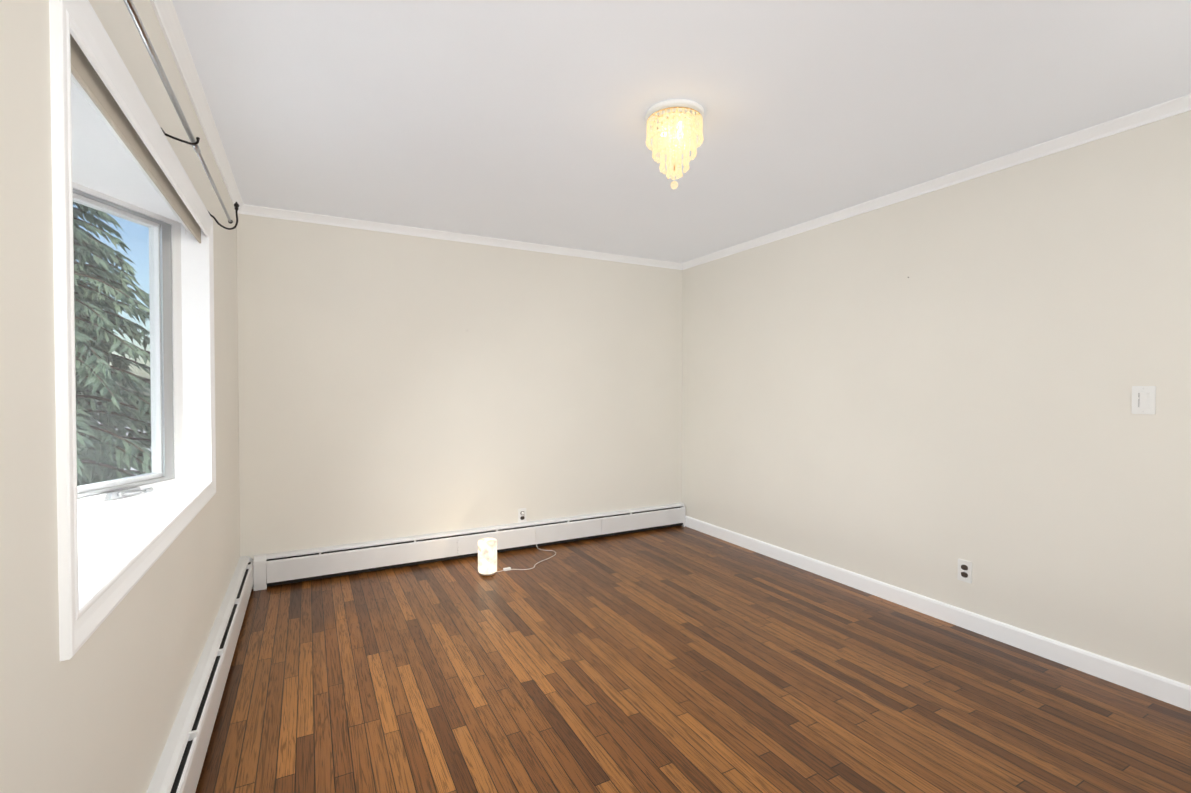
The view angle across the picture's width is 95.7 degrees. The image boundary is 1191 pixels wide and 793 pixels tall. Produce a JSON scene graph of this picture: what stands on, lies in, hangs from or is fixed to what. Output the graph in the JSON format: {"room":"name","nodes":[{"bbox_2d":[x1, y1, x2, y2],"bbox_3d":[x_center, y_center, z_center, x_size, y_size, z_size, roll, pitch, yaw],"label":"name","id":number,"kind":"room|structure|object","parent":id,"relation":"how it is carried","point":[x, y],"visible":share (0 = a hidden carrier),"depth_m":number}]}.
{"room":"empty bedroom","nodes":[
{"label":"empty bedroom","id":0,"kind":"room"},
{"bbox_2d":[0,0,239,792],"bbox_3d":[-1.183,0.045,1.297,0.092,2.440,4.770,0,1,-28],"label":"wall","id":1,"kind":"structure","parent":0,"point":[98,711],"depth_m":0.94},
{"bbox_2d":[49,0,215,660],"bbox_3d":[-1.546,-0.149,1.582,0.494,1.580,1.720,0,1,-28],"label":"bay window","id":2,"kind":"structure","parent":1,"relation":"in","point":[113,153],"depth_m":1.75},
{"bbox_2d":[123,0,238,229],"bbox_3d":[-1.276,-0.808,1.681,0.119,0.131,1.836,0,1,-28],"label":"curtain rod","id":3,"kind":"object","parent":1,"relation":"attached to","point":[138,23],"visible":0.83,"depth_m":1.45},
{"bbox_2d":[150,0,245,213],"bbox_3d":[-1.125,-1.149,1.309,0.040,0.052,4.770,0,1,-28],"label":"crown molding","id":4,"kind":"structure","parent":1,"relation":"attached to","point":[168,20],"depth_m":2.01},
{"bbox_2d":[146,556,253,792],"bbox_3d":[-1.114,1.160,1.363,0.075,0.210,4.750,0,1,-28],"label":"baseboard heater","id":5,"kind":"object","parent":1,"relation":"attached to","point":[180,764],"visible":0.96,"depth_m":1.93},
{"bbox_2d":[237,214,681,559],"bbox_3d":[-0.747,-0.002,4.284,3.674,2.440,0.092,0,1,-28],"label":"wall","id":6,"kind":"structure","parent":0,"point":[384,393],"depth_m":4.01},
{"bbox_2d":[246,205,681,269],"bbox_3d":[-0.707,-1.195,4.212,3.390,0.052,0.040,0,1,-28],"label":"crown molding","id":7,"kind":"structure","parent":6,"relation":"attached to","point":[250,209],"depth_m":3.99},
{"bbox_2d":[253,502,685,590],"bbox_3d":[-0.681,1.114,4.243,3.399,0.210,0.075,0,1,-28],"label":"baseboard heater","id":8,"kind":"object","parent":6,"relation":"attached to","point":[279,568],"visible":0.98,"depth_m":3.98},
{"bbox_2d":[518,508,526,522],"bbox_3d":[-0.587,0.955,4.329,0.070,0.115,0.007,0,1,-28],"label":"electrical outlet","id":9,"kind":"object","parent":6,"relation":"attached to","point":[522,518],"visible":0.88,"depth_m":4.33},
{"bbox_2d":[172,0,1190,262],"bbox_3d":[0.397,-1.238,2.119,3.674,0.100,4.954,0,1,-28],"label":"ceiling","id":10,"kind":"structure","parent":0,"point":[518,120],"depth_m":2.15},
{"bbox_2d":[645,99,703,188],"bbox_3d":[0.333,-1.033,2.275,0.246,0.314,0.246,0,1,-28],"label":"chandelier","id":11,"kind":"object","parent":10,"relation":"hanging from","point":[665,119],"visible":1,"depth_m":2.22},
{"bbox_2d":[195,525,1190,792],"bbox_3d":[0.397,1.302,2.160,3.674,0.100,4.954,0,1,-28],"label":"floor","id":12,"kind":"structure","parent":0,"point":[677,659],"depth_m":2.28},
{"bbox_2d":[478,512,555,576],"bbox_3d":[-0.595,1.077,4.017,0.681,0.292,0.538,0,1,-28],"label":"table lamp","id":13,"kind":"object","parent":12,"relation":"on","point":[487,557],"visible":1,"depth_m":3.66},
{"bbox_2d":[682,111,1190,685],"bbox_3d":[1.977,0.019,2.983,0.092,2.440,4.770,0,1,-28],"label":"wall","id":14,"kind":"structure","parent":0,"point":[856,399],"depth_m":2.80},
{"bbox_2d":[682,94,1190,269],"bbox_3d":[1.919,-1.175,2.933,0.040,0.052,4.770,0,1,-28],"label":"crown molding","id":15,"kind":"structure","parent":14,"relation":"attached to","point":[1182,104],"depth_m":2.77},
{"bbox_2d":[685,515,1190,710],"bbox_3d":[1.931,1.191,2.976,0.014,0.096,4.770,0,1,-28],"label":"baseboard","id":16,"kind":"structure","parent":14,"relation":"attached to","point":[1166,690],"depth_m":2.79},
{"bbox_2d":[957,559,971,583],"bbox_3d":[1.978,0.935,2.890,0.007,0.115,0.070,0,1,-28],"label":"electrical outlet","id":17,"kind":"object","parent":14,"relation":"attached to","point":[964,570],"visible":1,"depth_m":2.89},
{"bbox_2d":[1131,386,1155,413],"bbox_3d":[2.302,0.015,2.266,0.010,0.118,0.073,0,1,-28],"label":"dimmer switch","id":18,"kind":"object","parent":14,"relation":"attached to","point":[1143,399],"visible":1,"depth_m":2.26},
{"label":"outside","id":19,"kind":"structure","parent":0,"visible":0},
{"bbox_2d":[89,414,150,474],"bbox_3d":[-0.279,4.290,-0.233,240.000,0.200,240.000,0,1,-28],"label":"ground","id":20,"kind":"structure","parent":19,"point":[125,436],"depth_m":46.49},
{"bbox_2d":[73,202,151,485],"bbox_3d":[-6.209,0.862,5.874,6.084,7.140,6.596,0,1,-28],"label":"conifer tree","id":21,"kind":"object","parent":20,"relation":"on","point":[89,412],"depth_m":6.08}
]}

